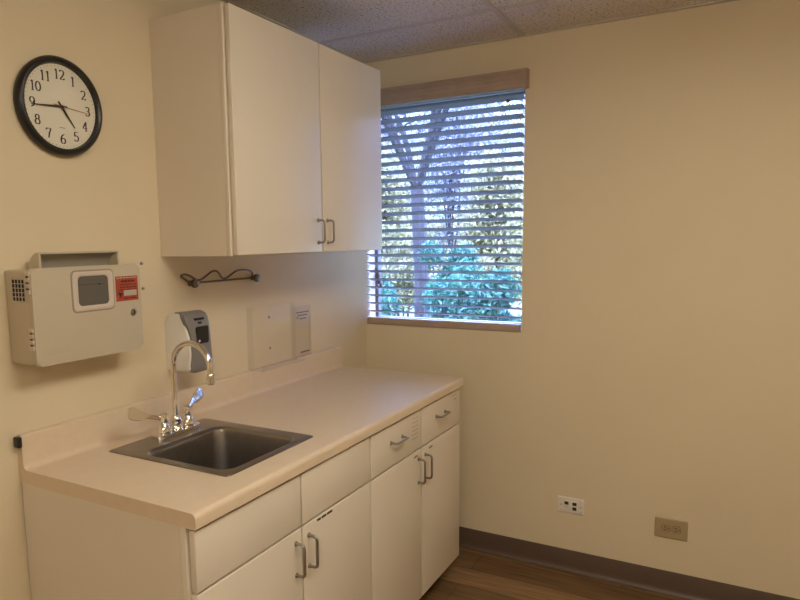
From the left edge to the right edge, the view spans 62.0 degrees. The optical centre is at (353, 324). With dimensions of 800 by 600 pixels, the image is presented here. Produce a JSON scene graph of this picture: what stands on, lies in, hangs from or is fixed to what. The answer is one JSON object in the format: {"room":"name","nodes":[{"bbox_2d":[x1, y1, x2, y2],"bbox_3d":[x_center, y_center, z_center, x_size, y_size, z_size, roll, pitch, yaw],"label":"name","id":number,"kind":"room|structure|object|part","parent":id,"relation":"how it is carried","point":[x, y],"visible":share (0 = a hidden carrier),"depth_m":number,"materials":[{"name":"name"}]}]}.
{"room":"medical exam room","nodes":[
{"label":"medical exam room","id":0,"kind":"room"},
{"bbox_2d":[0,0,375,599],"bbox_3d":[-1.237,0.234,1.358,0.150,2.499,5.200,3,8,30],"label":"wall","id":1,"kind":"structure","parent":0,"point":[104,197],"depth_m":2.02,"materials":[{"name":"beige paint"}]},
{"bbox_2d":[13,55,102,156],"bbox_3d":[-0.809,-0.602,1.833,0.030,0.268,0.268,3,8,30],"label":"wall clock","id":2,"kind":"object","parent":1,"relation":"attached to","point":[57,105],"visible":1,"depth_m":1.82,"materials":[{"name":"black plastic"}]},
{"bbox_2d":[5,250,143,366],"bbox_3d":[-0.773,-0.057,1.862,0.117,0.294,0.356,3,8,30],"label":"sharps container","id":3,"kind":"object","parent":1,"relation":"attached to","point":[66,307],"visible":1,"depth_m":1.80,"materials":[{"name":"beige plastic"}]},
{"bbox_2d":[11,278,25,301],"bbox_3d":[-0.863,-0.088,1.706,0.056,0.060,0.003,3,8,30],"label":"vent","id":4,"kind":"object","parent":3,"relation":"attached to","point":[18,285],"depth_m":1.71,"materials":[{"name":"black"}]},
{"bbox_2d":[118,280,135,298],"bbox_3d":[-0.663,-0.103,1.939,0.001,0.054,0.067,3,8,30],"label":"label","id":5,"kind":"object","parent":3,"relation":"on","point":[126,288],"depth_m":1.94,"materials":[{"name":"red paper"}]},
{"bbox_3d":[-0.657,-0.094,1.950,0.001,0.016,0.047,3,8,30],"label":"label panel","id":6,"kind":"part","parent":3,"relation":"part of","materials":[{"name":"beige paper"}]},
{"bbox_2d":[16,346,343,470],"bbox_3d":[-0.475,0.248,2.486,0.036,0.096,1.650,3,8,30],"label":"backsplash","id":7,"kind":"structure","parent":1,"relation":"attached to","point":[43,446],"depth_m":2.17,"materials":[{"name":"beige laminate"}]},
{"bbox_2d":[165,310,212,372],"bbox_3d":[-0.557,0.056,2.245,0.117,0.201,0.108,3,8,30],"label":"soap dispenser","id":8,"kind":"object","parent":1,"relation":"attached to","point":[193,325],"visible":0.92,"depth_m":2.21,"materials":[{"name":"white plastic"}]},
{"bbox_2d":[180,269,259,287],"bbox_3d":[-0.481,-0.173,2.430,0.041,0.060,0.420,3,8,30],"label":"hook rail","id":9,"kind":"object","parent":1,"relation":"attached to","point":[194,282],"visible":1,"depth_m":2.40,"materials":[{"name":"grey metal"}]},
{"bbox_3d":[-0.559,-0.143,2.307,0.033,0.033,0.033,3,8,30],"label":"knob","id":10,"kind":"part","parent":9,"relation":"part of","materials":[{"name":"grey metal"}]},
{"bbox_3d":[-0.477,-0.164,2.455,0.008,0.007,0.338,3,8,30],"label":"rod","id":11,"kind":"part","parent":9,"relation":"part of","materials":[{"name":"grey metal"}]},
{"bbox_3d":[-0.387,-0.183,2.600,0.033,0.033,0.033,3,8,30],"label":"knob","id":12,"kind":"part","parent":9,"relation":"part of","materials":[{"name":"grey metal"}]},
{"bbox_2d":[149,2,381,255],"bbox_3d":[-0.250,-0.641,2.470,0.354,0.744,0.958,3,8,30],"label":"upper cabinet","id":13,"kind":"object","parent":1,"relation":"attached to","point":[268,135],"visible":1,"depth_m":2.13,"materials":[{"name":"white laminate"}]},
{"bbox_3d":[-0.249,-0.608,2.202,0.018,0.738,0.478,3,8,30],"label":"door","id":14,"kind":"part","parent":13,"relation":"part of","materials":[{"name":"white laminate"}]},
{"bbox_3d":[-0.150,-0.636,2.412,0.017,0.744,0.958,3,8,30],"label":"frame","id":15,"kind":"part","parent":13,"relation":"part of","materials":[{"name":"white laminate"}]},
{"bbox_3d":[-0.116,-0.339,2.410,0.032,0.095,0.015,3,8,30],"label":"handle","id":16,"kind":"part","parent":13,"relation":"part of","materials":[{"name":"silver metal"}]},
{"bbox_3d":[-0.085,-0.346,2.463,0.032,0.095,0.015,3,8,30],"label":"handle","id":17,"kind":"part","parent":13,"relation":"part of","materials":[{"name":"silver metal"}]},
{"bbox_3d":[-0.008,-0.663,2.612,0.018,0.738,0.463,3,8,30],"label":"door","id":18,"kind":"part","parent":13,"relation":"part of","materials":[{"name":"white laminate"}]},
{"bbox_2d":[296,310,309,352],"bbox_3d":[-0.230,0.024,2.903,0.021,0.236,0.125,3,8,30],"label":"paper notice","id":19,"kind":"object","parent":1,"relation":"attached to","point":[308,310],"visible":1,"depth_m":2.90,"materials":[{"name":"white paper"}]},
{"bbox_2d":[220,0,737,63],"bbox_3d":[0.233,-0.916,0.336,3.300,0.005,4.900,3,8,30],"label":"trim","id":20,"kind":"structure","parent":1,"relation":"attached to","point":[225,1],"depth_m":2.75,"materials":[{"name":"silver metal"}]},
{"bbox_2d":[235,0,719,60],"bbox_3d":[0.233,-0.969,0.330,3.600,0.100,5.200,3,8,30],"label":"ceiling","id":21,"kind":"structure","parent":0,"point":[321,20],"depth_m":2.61,"materials":[{"name":"tile"}]},
{"bbox_2d":[228,0,549,43],"bbox_3d":[0.233,-0.916,0.336,3.260,0.005,4.860,3,8,30],"label":"grid","id":22,"kind":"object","parent":21,"relation":"attached to","point":[496,10],"depth_m":2.62,"materials":[{"name":"silver metal"}]},
{"bbox_2d":[419,547,686,599],"bbox_3d":[0.271,1.500,0.643,3.300,0.120,4.900,3,8,30],"label":"floor","id":23,"kind":"structure","parent":0,"point":[473,575],"depth_m":2.92,"materials":[{"name":"brown wood"}]},
{"bbox_2d":[22,437,371,599],"bbox_3d":[-0.403,0.832,2.043,0.656,0.876,0.824,3,8,30],"label":"base cabinet","id":24,"kind":"object","parent":23,"relation":"on","point":[307,537],"visible":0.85,"depth_m":1.74,"materials":[{"name":"white laminate"}]},
{"bbox_3d":[-0.176,0.794,1.905,0.020,0.774,0.824,3,8,30],"label":"frame","id":25,"kind":"part","parent":24,"relation":"part of","materials":[{"name":"white laminate"}]},
{"bbox_2d":[16,346,463,530],"bbox_3d":[-0.214,0.282,2.337,0.640,0.134,1.650,3,8,30],"label":"countertop","id":26,"kind":"structure","parent":24,"relation":"on","point":[340,406],"depth_m":2.04,"materials":[{"name":"beige laminate"}]},
{"bbox_2d":[13,436,21,448],"bbox_3d":[-0.898,0.315,1.773,0.024,0.030,0.013,3,8,30],"label":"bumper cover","id":27,"kind":"object","parent":26,"relation":"attached to","point":[17,441],"visible":1,"depth_m":1.77,"materials":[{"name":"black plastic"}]},
{"bbox_2d":[128,340,214,440],"bbox_3d":[-0.515,0.196,2.051,0.216,0.301,0.349,3,8,30],"label":"faucet","id":28,"kind":"object","parent":26,"relation":"on","point":[180,425],"visible":1,"depth_m":2.05,"materials":[{"name":"silver metal"}]},
{"bbox_3d":[-0.628,0.272,2.000,0.018,0.065,0.129,5,9,38],"label":"blade","id":29,"kind":"part","parent":28,"relation":"part of","materials":[{"name":"silver metal"}]},
{"bbox_3d":[-0.588,0.305,2.052,0.047,0.063,0.047,3,8,30],"label":"handle","id":30,"kind":"part","parent":28,"relation":"part of","materials":[{"name":"silver metal"}]},
{"bbox_3d":[-0.561,0.336,2.100,0.054,0.012,0.188,3,8,30],"label":"plate","id":31,"kind":"part","parent":28,"relation":"part of","materials":[{"name":"silver metal"}]},
{"bbox_3d":[-0.536,0.293,2.139,0.047,0.063,0.047,3,8,30],"label":"handle","id":32,"kind":"part","parent":28,"relation":"part of","materials":[{"name":"silver metal"}]},
{"bbox_3d":[-0.497,0.191,2.043,0.172,0.289,0.019,3,8,30],"label":"spout","id":33,"kind":"part","parent":28,"relation":"part of","materials":[{"name":"silver metal"}]},
{"bbox_3d":[-0.530,0.250,2.197,0.019,0.057,0.131,0,7,8],"label":"blade","id":34,"kind":"part","parent":28,"relation":"part of","materials":[{"name":"silver metal"}]},
{"bbox_2d":[109,418,312,476],"bbox_3d":[-0.418,0.435,2.002,0.456,0.164,0.406,3,8,30],"label":"sink","id":35,"kind":"object","parent":26,"relation":"in","point":[220,448],"visible":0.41,"depth_m":2.08,"materials":[{"name":"metal"}]},
{"bbox_3d":[-0.261,0.516,1.684,0.018,0.149,0.414,3,8,30],"label":"drawer","id":36,"kind":"part","parent":24,"relation":"part of","materials":[{"name":"white laminate"}]},
{"bbox_3d":[-0.255,0.899,1.733,0.018,0.610,0.414,3,8,30],"label":"door","id":37,"kind":"part","parent":24,"relation":"part of","materials":[{"name":"white laminate"}]},
{"bbox_3d":[-0.147,0.658,1.845,0.032,0.108,0.015,3,8,30],"label":"handle","id":38,"kind":"part","parent":24,"relation":"part of","materials":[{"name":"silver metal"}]},
{"bbox_3d":[-0.115,0.650,1.899,0.032,0.108,0.015,3,8,30],"label":"handle","id":39,"kind":"part","parent":24,"relation":"part of","materials":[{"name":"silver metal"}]},
{"bbox_3d":[-0.054,0.469,2.036,0.018,0.149,0.394,3,8,30],"label":"drawer","id":40,"kind":"part","parent":24,"relation":"part of","materials":[{"name":"white laminate"}]},
{"bbox_3d":[-0.048,0.851,2.085,0.018,0.610,0.394,3,8,30],"label":"door","id":41,"kind":"part","parent":24,"relation":"part of","materials":[{"name":"white laminate"}]},
{"bbox_2d":[368,388,459,599],"bbox_3d":[0.010,0.736,2.745,0.656,0.876,0.812,3,8,30],"label":"base cabinet","id":42,"kind":"object","parent":23,"relation":"on","point":[414,481],"visible":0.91,"depth_m":2.54,"materials":[{"name":"white laminate"}]},
{"bbox_3d":[0.150,0.421,2.384,0.018,0.149,0.402,3,8,30],"label":"drawer","id":43,"kind":"part","parent":42,"relation":"part of","materials":[{"name":"white laminate"}]},
{"bbox_3d":[0.157,0.804,2.433,0.018,0.610,0.402,3,8,30],"label":"door","id":44,"kind":"part","parent":42,"relation":"part of","materials":[{"name":"white laminate"}]},
{"bbox_3d":[0.166,0.412,2.361,0.031,0.015,0.105,3,8,30],"label":"handle","id":45,"kind":"part","parent":42,"relation":"part of","materials":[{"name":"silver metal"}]},
{"bbox_3d":[0.262,0.563,2.539,0.032,0.108,0.015,3,8,30],"label":"handle","id":46,"kind":"part","parent":42,"relation":"part of","materials":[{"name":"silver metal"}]},
{"bbox_3d":[0.294,0.556,2.594,0.032,0.108,0.015,3,8,30],"label":"handle","id":47,"kind":"part","parent":42,"relation":"part of","materials":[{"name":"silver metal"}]},
{"bbox_3d":[0.361,0.756,2.780,0.018,0.610,0.396,3,8,30],"label":"door","id":48,"kind":"part","parent":42,"relation":"part of","materials":[{"name":"white laminate"}]},
{"bbox_3d":[0.355,0.374,2.732,0.018,0.149,0.396,3,8,30],"label":"drawer","id":49,"kind":"part","parent":42,"relation":"part of","materials":[{"name":"white laminate"}]},
{"bbox_3d":[0.368,0.366,2.704,0.031,0.015,0.105,3,8,30],"label":"handle","id":50,"kind":"part","parent":42,"relation":"part of","materials":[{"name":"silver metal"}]},
{"bbox_2d":[365,0,799,598],"bbox_3d":[1.524,0.027,2.655,3.300,2.499,0.150,3,8,30],"label":"wall","id":51,"kind":"structure","parent":0,"point":[652,367],"depth_m":2.73,"materials":[{"name":"beige paint"}]},
{"bbox_2d":[375,91,524,323],"bbox_3d":[0.458,-0.543,3.244,0.810,1.105,0.062,3,8,30],"label":"window","id":52,"kind":"structure","parent":51,"relation":"in","point":[377,259],"depth_m":3.32,"materials":[{"name":"grey"}]},
{"bbox_2d":[366,68,529,331],"bbox_3d":[0.415,-0.553,3.150,0.826,1.146,0.102,3,8,30],"label":"window blind","id":53,"kind":"object","parent":52,"relation":"attached to","point":[515,80],"visible":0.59,"depth_m":3.12,"materials":[{"name":"grey plastic"}]},
{"bbox_3d":[0.173,-0.541,3.321,0.001,1.040,0.056,3,8,30],"label":"ladder cord","id":54,"kind":"part","parent":53,"relation":"part of","materials":[{"name":"fabric"}]},
{"bbox_3d":[0.332,-0.532,3.229,0.001,1.040,0.056,3,8,30],"label":"ladder cord","id":55,"kind":"part","parent":53,"relation":"part of","materials":[{"name":"fabric"}]},
{"bbox_3d":[0.425,-0.004,3.245,0.794,0.032,0.052,3,8,30],"label":"rail","id":56,"kind":"part","parent":53,"relation":"part of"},
{"bbox_3d":[0.510,-0.522,3.125,0.001,1.040,0.056,3,8,30],"label":"ladder cord","id":57,"kind":"part","parent":53,"relation":"part of","materials":[{"name":"grey fabric"}]},
{"bbox_3d":[0.670,-0.512,3.033,0.001,1.040,0.056,3,8,30],"label":"ladder cord","id":58,"kind":"part","parent":53,"relation":"part of","materials":[{"name":"fabric"}]},
{"bbox_2d":[558,496,583,514],"bbox_3d":[0.978,0.817,2.991,0.114,0.072,0.008,3,8,30],"label":"outlet","id":59,"kind":"object","parent":51,"relation":"attached to","point":[565,504],"visible":1,"depth_m":2.99,"materials":[{"name":"beige plastic"}]},
{"bbox_2d":[459,526,799,599],"bbox_3d":[1.499,1.107,2.720,3.300,0.100,0.016,3,8,30],"label":"baseboard","id":60,"kind":"structure","parent":51,"relation":"attached to","point":[683,586],"depth_m":2.94,"materials":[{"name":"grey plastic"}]},
{"bbox_2d":[654,516,687,541],"bbox_3d":[1.333,0.860,2.788,0.126,0.085,0.008,3,8,30],"label":"power outlet","id":61,"kind":"object","parent":51,"relation":"attached to","point":[664,527],"visible":1,"depth_m":2.79,"materials":[{"name":"beige plastic"}]},
{"bbox_2d":[661,525,669,531],"bbox_3d":[1.315,0.859,2.796,0.033,0.029,0.002,3,8,30],"label":"receptacle","id":62,"kind":"object","parent":61,"relation":"attached to","point":[664,528],"depth_m":2.80,"materials":[{"name":"beige plastic"}]},
{"bbox_2d":[672,527,680,533],"bbox_3d":[1.349,0.861,2.776,0.033,0.029,0.002,3,8,30],"label":"receptacle","id":63,"kind":"object","parent":61,"relation":"attached to","point":[675,530],"depth_m":2.77,"materials":[{"name":"beige plastic"}]},
{"label":"outside","id":64,"kind":"structure","parent":0,"visible":0},
{"bbox_2d":[390,257,521,316],"bbox_3d":[11.271,-3.088,37.388,65.000,0.100,69.840,3,8,30],"label":"ground","id":65,"kind":"structure","parent":64,"point":[515,312],"depth_m":16.25,"materials":[{"name":"white"}]},
{"bbox_2d":[381,274,393,297],"bbox_3d":[0.174,0.246,6.234,0.615,1.469,0.555,3,8,30],"label":"shrub","id":66,"kind":"object","parent":65,"relation":"on","point":[383,282],"visible":0.02,"depth_m":5.95,"materials":[{"name":"green plant"}]},
{"bbox_2d":[381,115,397,169],"bbox_3d":[-0.071,-2.681,14.574,2.383,5.193,2.523,3,8,30],"label":"tree","id":67,"kind":"object","parent":65,"relation":"on","point":[382,144],"visible":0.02,"depth_m":14.60,"materials":[{"name":"green plant"}]},
{"bbox_2d":[381,285,403,315],"bbox_3d":[0.217,0.414,5.095,0.558,1.421,0.622,-6,9,-37],"label":"shrub","id":68,"kind":"object","parent":65,"relation":"on","point":[383,299],"visible":0.02,"depth_m":5.07,"materials":[{"name":"green plant"}]},
{"bbox_2d":[381,219,414,316],"bbox_3d":[0.653,-0.478,9.519,0.814,2.065,0.685,3,8,30],"label":"shrub","id":69,"kind":"object","parent":65,"relation":"on","point":[384,226],"visible":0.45,"depth_m":9.39,"materials":[{"name":"green plant"}]},
{"bbox_2d":[381,143,426,274],"bbox_3d":[0.275,-1.407,11.207,1.790,3.507,1.465,3,8,30],"label":"tree","id":70,"kind":"object","parent":65,"relation":"on","point":[400,184],"visible":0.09,"depth_m":10.87,"materials":[{"name":"green plant"}]},
{"bbox_2d":[381,112,426,277],"bbox_3d":[0.795,-3.999,18.833,2.684,6.708,2.553,3,8,30],"label":"tree","id":71,"kind":"object","parent":65,"relation":"on","point":[418,112],"visible":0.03,"depth_m":18.63,"materials":[{"name":"green plant"}]},
{"bbox_2d":[416,240,480,317],"bbox_3d":[0.967,0.005,6.877,0.674,1.761,0.514,3,8,30],"label":"shrub","id":72,"kind":"object","parent":65,"relation":"on","point":[425,250],"visible":0.13,"depth_m":6.78,"materials":[{"name":"green plant"}]},
{"bbox_2d":[381,102,517,317],"bbox_3d":[0.784,-1.773,7.487,2.824,5.136,2.970,1,7,13],"label":"tree","id":73,"kind":"object","parent":65,"relation":"on","point":[423,174],"visible":0.05,"depth_m":7.49,"materials":[{"name":"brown plant"}]},
{"bbox_2d":[406,105,496,278],"bbox_3d":[2.061,-2.808,14.097,2.085,5.498,2.158,3,8,30],"label":"tree","id":74,"kind":"object","parent":65,"relation":"on","point":[454,163],"visible":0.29,"depth_m":13.72,"materials":[{"name":"green plant"}]},
{"bbox_2d":[422,257,484,318],"bbox_3d":[0.869,0.217,5.769,0.685,1.622,0.586,3,8,30],"label":"shrub","id":75,"kind":"object","parent":65,"relation":"on","point":[440,301],"visible":0.07,"depth_m":5.68,"materials":[{"name":"green plant"}]},
{"bbox_2d":[390,206,517,282],"bbox_3d":[4.021,-2.594,22.937,17.331,3.563,1.844,3,8,30],"label":"hedge","id":76,"kind":"object","parent":65,"relation":"on","point":[438,268],"visible":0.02,"depth_m":23.40,"materials":[{"name":"green plant"}]},
{"bbox_2d":[442,240,494,279],"bbox_3d":[1.604,-0.295,9.223,0.783,1.747,0.662,-3,7,-14],"label":"shrub","id":77,"kind":"object","parent":65,"relation":"on","point":[484,267],"visible":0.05,"depth_m":9.09,"materials":[{"name":"green plant"}]},
{"bbox_2d":[415,101,523,233],"bbox_3d":[3.296,-4.118,18.105,3.158,7.048,2.972,3,8,30],"label":"tree","id":78,"kind":"object","parent":65,"relation":"on","point":[489,114],"visible":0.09,"depth_m":17.75,"materials":[{"name":"green plant"}]},
{"bbox_2d":[440,267,521,321],"bbox_3d":[0.948,0.372,4.724,0.589,1.574,0.570,-5,8,-28],"label":"shrub","id":79,"kind":"object","parent":65,"relation":"on","point":[486,294],"visible":0.2,"depth_m":4.53,"materials":[{"name":"green plant"}]},
{"bbox_2d":[452,143,523,275],"bbox_3d":[2.290,-1.271,10.832,1.391,3.270,1.358,5,9,39],"label":"tree","id":80,"kind":"object","parent":65,"relation":"on","point":[492,160],"visible":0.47,"depth_m":10.55,"materials":[{"name":"green plant"}]},
{"bbox_2d":[504,212,522,311],"bbox_3d":[2.327,-0.413,8.646,0.711,2.102,0.741,-2,7,-11],"label":"shrub","id":81,"kind":"object","parent":65,"relation":"on","point":[520,222],"visible":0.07,"depth_m":8.53,"materials":[{"name":"green plant"}]},
{"bbox_2d":[512,95,524,195],"bbox_3d":[4.199,-3.032,13.448,2.750,6.039,2.161,3,8,30],"label":"tree","id":82,"kind":"object","parent":65,"relation":"on","point":[523,110],"visible":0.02,"depth_m":13.64,"materials":[{"name":"green plant"}]}
]}

